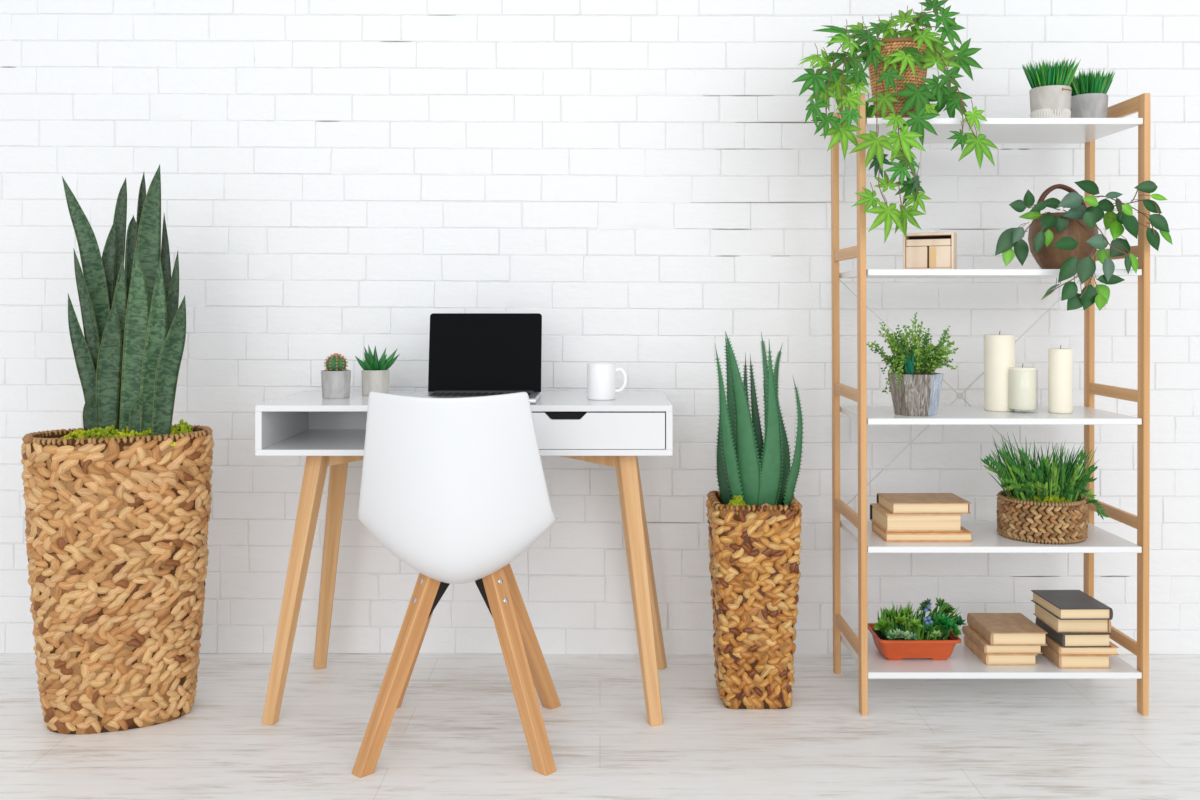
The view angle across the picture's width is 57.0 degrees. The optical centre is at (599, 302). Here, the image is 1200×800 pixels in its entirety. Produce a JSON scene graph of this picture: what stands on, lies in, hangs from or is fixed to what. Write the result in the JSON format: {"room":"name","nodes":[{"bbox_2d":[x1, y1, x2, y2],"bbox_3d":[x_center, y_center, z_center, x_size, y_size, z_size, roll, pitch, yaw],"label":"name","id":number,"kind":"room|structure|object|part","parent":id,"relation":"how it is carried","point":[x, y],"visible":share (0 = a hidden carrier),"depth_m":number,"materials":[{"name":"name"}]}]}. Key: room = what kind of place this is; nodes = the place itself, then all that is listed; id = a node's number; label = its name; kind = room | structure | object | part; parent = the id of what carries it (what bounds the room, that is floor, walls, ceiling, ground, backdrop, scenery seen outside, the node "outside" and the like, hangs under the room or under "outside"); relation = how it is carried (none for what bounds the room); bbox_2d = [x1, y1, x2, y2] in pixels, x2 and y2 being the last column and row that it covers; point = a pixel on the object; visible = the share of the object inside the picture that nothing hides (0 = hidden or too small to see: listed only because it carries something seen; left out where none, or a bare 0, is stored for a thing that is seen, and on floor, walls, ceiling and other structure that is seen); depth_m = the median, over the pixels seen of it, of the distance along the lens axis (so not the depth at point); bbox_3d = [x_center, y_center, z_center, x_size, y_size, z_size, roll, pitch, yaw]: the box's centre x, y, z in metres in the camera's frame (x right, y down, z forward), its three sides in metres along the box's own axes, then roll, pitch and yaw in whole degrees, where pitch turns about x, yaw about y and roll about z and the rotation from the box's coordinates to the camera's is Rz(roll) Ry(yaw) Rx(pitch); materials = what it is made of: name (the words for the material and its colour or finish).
{"room":"home office","nodes":[
{"label":"home office","id":0,"kind":"room"},
{"bbox_2d":[0,0,1199,653],"bbox_3d":[0.000,-0.342,3.329,7.200,2.763,0.123,0,0,0],"label":"wall","id":1,"kind":"structure","parent":0,"point":[649,180],"depth_m":3.27,"materials":[{"name":"white brick"}]},
{"bbox_2d":[0,654,1199,799],"bbox_3d":[0.000,1.070,0.396,7.200,0.060,5.991,0,0,0],"label":"floor","id":2,"kind":"structure","parent":0,"point":[456,732],"depth_m":2.64,"materials":[{"name":"laminate"}]},
{"bbox_2d":[21,165,214,734],"bbox_3d":[-1.207,0.352,2.780,0.446,1.409,0.280,0,0,-23],"label":"snake plant","id":3,"kind":"object","parent":2,"relation":"on","point":[118,510],"visible":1,"depth_m":2.70,"materials":[{"name":"green plant leaf"},{"name":"woven wicker"},{"name":"green moss"}]},
{"bbox_3d":[-1.207,0.689,2.780,0.446,0.734,0.281,0,0,-23],"label":"planter","id":4,"kind":"part","parent":3,"relation":"part of","materials":[{"name":"brown wicker"}]},
{"bbox_2d":[352,391,560,777],"bbox_3d":[-0.330,0.618,2.631,0.468,0.844,0.484,0,0,0],"label":"desk chair","id":5,"kind":"object","parent":2,"relation":"on","point":[455,489],"visible":1,"depth_m":2.45,"materials":[{"name":"white plastic"}]},
{"bbox_3d":[-0.460,0.837,2.504,0.040,0.460,0.040,0,-24,45],"label":"leg","id":6,"kind":"part","parent":5,"relation":"part of","materials":[{"name":"brown wood"}]},
{"bbox_3d":[-0.467,0.838,2.776,0.040,0.465,0.040,0,26,-47],"label":"leg","id":7,"kind":"part","parent":5,"relation":"part of","materials":[{"name":"brown wood"}]},
{"bbox_3d":[-0.184,0.837,2.511,0.040,0.456,0.040,0,-23,-47],"label":"leg","id":8,"kind":"part","parent":5,"relation":"part of","materials":[{"name":"brown wood"}]},
{"bbox_3d":[-0.188,0.837,2.781,0.040,0.461,0.040,0,25,43],"label":"leg","id":9,"kind":"part","parent":5,"relation":"part of","materials":[{"name":"brown wood"}]},
{"bbox_2d":[255,391,672,725],"bbox_3d":[-0.334,0.647,2.958,1.051,0.785,0.494,0,0,0],"label":"desk","id":10,"kind":"object","parent":2,"relation":"on","point":[568,424],"visible":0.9,"depth_m":2.78,"materials":[{"name":"white paint"}]},
{"bbox_3d":[-0.771,0.710,2.793,0.047,0.684,0.040,4,-11,22],"label":"leg","id":11,"kind":"part","parent":10,"relation":"part of","materials":[{"name":"brown wood"}]},
{"bbox_3d":[-0.765,0.710,3.135,0.047,0.668,0.040,5,3,-22],"label":"leg","id":12,"kind":"part","parent":10,"relation":"part of","materials":[{"name":"brown wood"}]},
{"bbox_2d":[321,353,350,398],"bbox_3d":[-0.710,0.195,2.967,0.077,0.120,0.077,0,0,21],"label":"cactus pot","id":13,"kind":"object","parent":10,"relation":"on","point":[335,379],"visible":1,"depth_m":2.94,"materials":[{"name":"white ceramic"}]},
{"bbox_3d":[-0.710,0.218,2.967,0.077,0.074,0.077,0,0,-23],"label":"pot","id":14,"kind":"part","parent":13,"relation":"part of","materials":[{"name":"grey concrete"}]},
{"bbox_2d":[355,344,398,395],"bbox_3d":[-0.613,0.185,3.056,0.116,0.140,0.078,0,0,22],"label":"succulent pot","id":15,"kind":"object","parent":10,"relation":"on","point":[375,374],"visible":0.93,"depth_m":3.04,"materials":[{"name":"white ceramic"}]},
{"bbox_3d":[-0.622,0.220,3.060,0.079,0.070,0.079,0,0,0],"label":"pot","id":16,"kind":"part","parent":15,"relation":"part of","materials":[{"name":"beige concrete"}]},
{"bbox_2d":[420,313,541,403],"bbox_3d":[-0.313,0.141,2.909,0.308,0.226,0.257,0,0,0],"label":"laptop","id":17,"kind":"object","parent":10,"relation":"on","point":[471,354],"visible":0.78,"depth_m":3.01,"materials":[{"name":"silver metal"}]},
{"bbox_3d":[-0.085,0.319,2.953,0.493,0.090,0.404,0,0,0],"label":"drawer","id":18,"kind":"part","parent":10,"relation":"part of","materials":[{"name":"white paint"}]},
{"bbox_2d":[587,362,627,399],"bbox_3d":[0.013,0.207,2.918,0.098,0.096,0.077,0,0,39],"label":"mug","id":19,"kind":"object","parent":10,"relation":"on","point":[601,376],"visible":1,"depth_m":2.89,"materials":[{"name":"white ceramic"}]},
{"bbox_3d":[0.056,0.204,2.919,0.035,0.069,0.010,0,0,9],"label":"handle","id":20,"kind":"part","parent":19,"relation":"part of","materials":[{"name":"white ceramic"}]},
{"bbox_3d":[0.100,0.710,2.779,0.047,0.678,0.040,-3,-9,-22],"label":"leg","id":21,"kind":"part","parent":10,"relation":"part of","materials":[{"name":"brown wood"}]},
{"bbox_3d":[0.121,0.710,3.130,0.047,0.675,0.040,-7,4,22],"label":"leg","id":22,"kind":"part","parent":10,"relation":"part of","materials":[{"name":"brown wood"}]},
{"bbox_2d":[706,331,803,709],"bbox_3d":[0.408,0.562,2.909,0.250,0.980,0.239,0,0,0],"label":"aloe plant","id":23,"kind":"object","parent":2,"relation":"on","point":[754,518],"visible":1,"depth_m":2.82,"materials":[{"name":"brown wicker"}]},
{"bbox_3d":[0.404,0.779,2.909,0.238,0.547,0.237,0,0,0],"label":"planter","id":24,"kind":"part","parent":23,"relation":"part of","materials":[{"name":"brown wicker"}]},
{"bbox_2d":[831,93,1150,715],"bbox_3d":[1.020,0.256,2.958,0.734,1.569,0.356,0,0,0],"label":"shelving unit","id":25,"kind":"object","parent":2,"relation":"on","point":[963,663],"visible":0.77,"depth_m":2.81,"materials":[{"name":"brown wood"}]},
{"bbox_3d":[0.664,0.256,3.108,0.016,1.569,0.034,0,0,0],"label":"post","id":26,"kind":"part","parent":25,"relation":"part of","materials":[{"name":"brown wood"}]},
{"bbox_3d":[0.661,-0.510,2.953,0.015,0.037,0.277,0,0,0],"label":"rail","id":27,"kind":"part","parent":25,"relation":"part of","materials":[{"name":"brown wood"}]},
{"bbox_3d":[0.662,-0.132,2.953,0.013,0.030,0.277,0,0,0],"label":"rail","id":28,"kind":"part","parent":25,"relation":"part of","materials":[{"name":"brown wood"}]},
{"bbox_3d":[0.664,0.238,2.953,0.013,0.030,0.277,0,0,0],"label":"rail","id":29,"kind":"part","parent":25,"relation":"part of","materials":[{"name":"brown wood"}]},
{"bbox_3d":[0.665,0.562,2.953,0.013,0.030,0.277,0,0,0],"label":"rail","id":30,"kind":"part","parent":25,"relation":"part of","materials":[{"name":"brown wood"}]},
{"bbox_3d":[0.666,0.886,2.953,0.013,0.030,0.277,0,0,0],"label":"rail","id":31,"kind":"part","parent":25,"relation":"part of","materials":[{"name":"brown wood"}]},
{"bbox_3d":[0.664,0.256,2.797,0.016,1.569,0.034,0,0,0],"label":"post","id":32,"kind":"part","parent":25,"relation":"part of","materials":[{"name":"brown wood"}]},
{"bbox_2d":[792,0,997,243],"bbox_3d":[0.753,-0.492,2.848,0.560,0.696,0.350,0,0,0],"label":"trailing vine","id":33,"kind":"object","parent":25,"relation":"on","point":[897,66],"visible":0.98,"depth_m":2.78,"materials":[{"name":"green plant"}]},
{"bbox_2d":[868,37,927,117],"bbox_3d":[0.791,-0.577,2.930,0.172,0.217,0.172,0,0,0],"label":"basket","id":34,"kind":"object","parent":25,"relation":"on","point":[916,87],"depth_m":2.86,"materials":[{"name":"brown wicker"}]},
{"bbox_2d":[866,312,958,415],"bbox_3d":[0.814,0.157,2.881,0.236,0.267,0.144,0,0,3],"label":"potted plant","id":35,"kind":"object","parent":25,"relation":"on","point":[915,389],"visible":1,"depth_m":2.85,"materials":[{"name":"green plant"}]},
{"bbox_2d":[888,372,943,415],"bbox_3d":[0.825,0.237,2.885,0.140,0.107,0.133,0,0,0],"label":"pot","id":36,"kind":"object","parent":35,"relation":"on","point":[912,393],"depth_m":2.84,"materials":[{"name":"grey wood"}]},
{"bbox_2d":[868,598,965,659],"bbox_3d":[0.839,0.851,2.911,0.260,0.161,0.184,0,0,0],"label":"terracotta planter","id":37,"kind":"object","parent":25,"relation":"on","point":[896,638],"visible":1,"depth_m":2.87,"materials":[{"name":"plastic"}]},
{"bbox_2d":[872,522,972,541],"bbox_3d":[0.847,0.603,2.913,0.223,0.023,0.150,0,0,0],"label":"book","id":38,"kind":"object","parent":25,"relation":"on","point":[965,536],"visible":0.65,"depth_m":2.84,"materials":[{"name":"beige paper"}]},
{"bbox_2d":[870,503,962,531],"bbox_3d":[0.836,0.568,2.928,0.203,0.046,0.163,0,0,0],"label":"book","id":39,"kind":"object","parent":38,"relation":"on","point":[889,522],"visible":0.78,"depth_m":2.85,"materials":[{"name":"beige paper"}]},
{"bbox_2d":[877,493,970,513],"bbox_3d":[0.856,0.530,2.926,0.208,0.028,0.156,0,0,0],"label":"book","id":40,"kind":"object","parent":39,"relation":"on","point":[895,503],"visible":1,"depth_m":2.86,"materials":[{"name":"beige paper"}]},
{"bbox_2d":[903,232,956,268],"bbox_3d":[0.853,-0.133,2.855,0.126,0.094,0.062,0,0,26],"label":"wooden box","id":41,"kind":"object","parent":25,"relation":"on","point":[930,250],"visible":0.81,"depth_m":2.83,"materials":[{"name":"brown wood"}]},
{"bbox_3d":[0.866,-0.131,2.880,0.115,0.084,0.005,0,0,26],"label":"panel","id":42,"kind":"part","parent":41,"relation":"part of","materials":[{"name":"brown"}]},
{"bbox_3d":[1.021,0.264,3.130,0.711,0.685,0.003,0,0,0],"label":"brace rod","id":43,"kind":"part","parent":25,"relation":"part of","materials":[{"name":"silver metal"}]},
{"bbox_3d":[1.021,0.264,3.134,0.711,0.685,0.003,0,0,0],"label":"brace rod","id":44,"kind":"part","parent":25,"relation":"part of","materials":[{"name":"silver metal"}]},
{"bbox_2d":[984,332,1014,411],"bbox_3d":[1.081,0.183,2.987,0.079,0.215,0.079,0,0,0],"label":"pillar candle","id":45,"kind":"object","parent":25,"relation":"on","point":[999,349],"visible":0.91,"depth_m":2.95,"materials":[{"name":"beige wax"}]},
{"bbox_2d":[964,635,1036,664],"bbox_3d":[1.058,0.917,2.924,0.133,0.028,0.172,0,0,0],"label":"book","id":46,"kind":"object","parent":25,"relation":"on","point":[988,659],"visible":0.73,"depth_m":2.84,"materials":[{"name":"beige paper"}]},
{"bbox_2d":[962,626,1042,653],"bbox_3d":[1.065,0.892,2.929,0.151,0.022,0.173,0,0,0],"label":"book","id":47,"kind":"object","parent":46,"relation":"on","point":[987,648],"visible":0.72,"depth_m":2.85,"materials":[{"name":"beige paper"}]},
{"bbox_2d":[967,613,1047,645],"bbox_3d":[1.077,0.864,2.927,0.147,0.033,0.182,0,0,0],"label":"book","id":48,"kind":"object","parent":47,"relation":"on","point":[998,629],"visible":1,"depth_m":2.87,"materials":[{"name":"beige paper"}]},
{"bbox_2d":[1009,365,1037,409],"bbox_3d":[1.126,0.226,2.942,0.078,0.129,0.078,0,0,0],"label":"candle","id":49,"kind":"object","parent":25,"relation":"on","point":[1022,379],"visible":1,"depth_m":2.91,"materials":[{"name":"beige wax"}]},
{"bbox_2d":[980,433,1108,543],"bbox_3d":[1.137,0.474,2.914,0.325,0.280,0.230,0,0,0],"label":"potted plant","id":50,"kind":"object","parent":25,"relation":"on","point":[1045,503],"visible":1,"depth_m":2.85,"materials":[{"name":"woven wicker cane"},{"name":"green leaf"},{"name":"green moss"}]},
{"bbox_2d":[996,490,1087,543],"bbox_3d":[1.166,0.561,2.915,0.225,0.108,0.225,0,0,0],"label":"basket","id":51,"kind":"object","parent":50,"relation":"on","point":[1053,517],"depth_m":2.83,"materials":[{"name":"brown wicker"}]},
{"bbox_2d":[1022,58,1080,117],"bbox_3d":[1.169,-0.548,2.868,0.139,0.162,0.141,0,0,0],"label":"potted plant","id":52,"kind":"object","parent":25,"relation":"on","point":[1050,93],"visible":0.91,"depth_m":2.83,"materials":[{"name":"beige ceramic"}]},
{"bbox_3d":[1.169,-0.512,2.865,0.102,0.088,0.102,0,0,0],"label":"pot","id":53,"kind":"part","parent":52,"relation":"part of","materials":[{"name":"beige concrete"}]},
{"bbox_2d":[1048,346,1072,413],"bbox_3d":[1.220,0.201,2.924,0.060,0.180,0.060,0,0,0],"label":"pillar candle","id":54,"kind":"object","parent":25,"relation":"on","point":[1060,360],"visible":1,"depth_m":2.90,"materials":[{"name":"beige wax"}]},
{"bbox_2d":[1041,645,1110,668],"bbox_3d":[1.236,0.915,2.896,0.133,0.033,0.168,0,0,0],"label":"book","id":55,"kind":"object","parent":25,"relation":"on","point":[1062,661],"visible":0.53,"depth_m":2.82,"materials":[{"name":"beige paper"}]},
{"bbox_2d":[1045,635,1118,654],"bbox_3d":[1.248,0.888,2.900,0.157,0.020,0.173,0,0,0],"label":"book","id":56,"kind":"object","parent":55,"relation":"on","point":[1055,646],"visible":0.47,"depth_m":2.82,"materials":[{"name":"beige paper"}]},
{"bbox_2d":[1036,617,1111,647],"bbox_3d":[1.238,0.860,2.893,0.131,0.034,0.166,0,0,0],"label":"book","id":57,"kind":"object","parent":56,"relation":"on","point":[1066,640],"visible":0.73,"depth_m":2.82,"materials":[{"name":"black paper"}]},
{"bbox_2d":[1033,604,1110,632],"bbox_3d":[1.240,0.825,2.906,0.140,0.036,0.170,0,0,0],"label":"book","id":58,"kind":"object","parent":57,"relation":"on","point":[1068,626],"visible":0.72,"depth_m":2.83,"materials":[{"name":"beige paper"}]},
{"bbox_2d":[1031,590,1112,619],"bbox_3d":[1.236,0.791,2.899,0.139,0.029,0.184,0,0,0],"label":"book","id":59,"kind":"object","parent":58,"relation":"on","point":[1062,604],"visible":1,"depth_m":2.85,"materials":[{"name":"black paper"}]},
{"bbox_2d":[995,180,1172,310],"bbox_3d":[1.239,-0.149,2.806,0.354,0.337,0.340,0,0,43],"label":"potted plant","id":60,"kind":"object","parent":25,"relation":"on","point":[1067,241],"visible":0.99,"depth_m":2.78,"materials":[{"name":"green plant"}]},
{"bbox_3d":[1.229,-0.265,2.940,0.142,0.103,0.022,0,0,0],"label":"handle","id":61,"kind":"part","parent":60,"relation":"part of","materials":[{"name":"brown wicker"}]},
{"bbox_2d":[1028,212,1097,268],"bbox_3d":[1.229,-0.161,2.930,0.173,0.150,0.173,0,0,0],"label":"basket","id":62,"kind":"object","parent":60,"relation":"on","point":[1049,257],"depth_m":2.86,"materials":[{"name":"brown"}]},
{"bbox_3d":[1.377,0.256,3.108,0.016,1.569,0.034,0,0,0],"label":"post","id":63,"kind":"part","parent":25,"relation":"part of","materials":[{"name":"brown wood"}]},
{"bbox_2d":[1070,69,1114,117],"bbox_3d":[1.306,-0.544,2.951,0.126,0.154,0.129,0,0,-45],"label":"pot","id":64,"kind":"object","parent":25,"relation":"on","point":[1089,99],"visible":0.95,"depth_m":2.91,"materials":[{"name":"grey concrete"}]},
{"bbox_3d":[1.307,-0.510,2.950,0.095,0.085,0.095,0,0,0],"label":"pot","id":65,"kind":"part","parent":64,"relation":"part of","materials":[{"name":"grey concrete"}]},
{"bbox_3d":[1.376,0.562,2.953,0.013,0.030,0.277,0,0,0],"label":"rail","id":66,"kind":"part","parent":25,"relation":"part of","materials":[{"name":"brown wood"}]},
{"bbox_3d":[1.377,0.238,2.953,0.013,0.030,0.277,0,0,0],"label":"rail","id":67,"kind":"part","parent":25,"relation":"part of","materials":[{"name":"brown wood"}]},
{"bbox_3d":[1.378,-0.132,2.953,0.013,0.030,0.277,0,0,0],"label":"rail","id":68,"kind":"part","parent":25,"relation":"part of","materials":[{"name":"brown wood"}]},
{"bbox_3d":[1.379,-0.510,2.953,0.015,0.037,0.277,0,0,0],"label":"rail","id":69,"kind":"part","parent":25,"relation":"part of","materials":[{"name":"brown wood"}]},
{"bbox_3d":[1.376,0.886,2.953,0.013,0.030,0.277,0,0,0],"label":"rail","id":70,"kind":"part","parent":25,"relation":"part of","materials":[{"name":"brown wood"}]},
{"bbox_3d":[1.377,0.256,2.797,0.016,1.569,0.034,0,0,0],"label":"post","id":71,"kind":"part","parent":25,"relation":"part of","materials":[{"name":"brown wood"}]}
]}

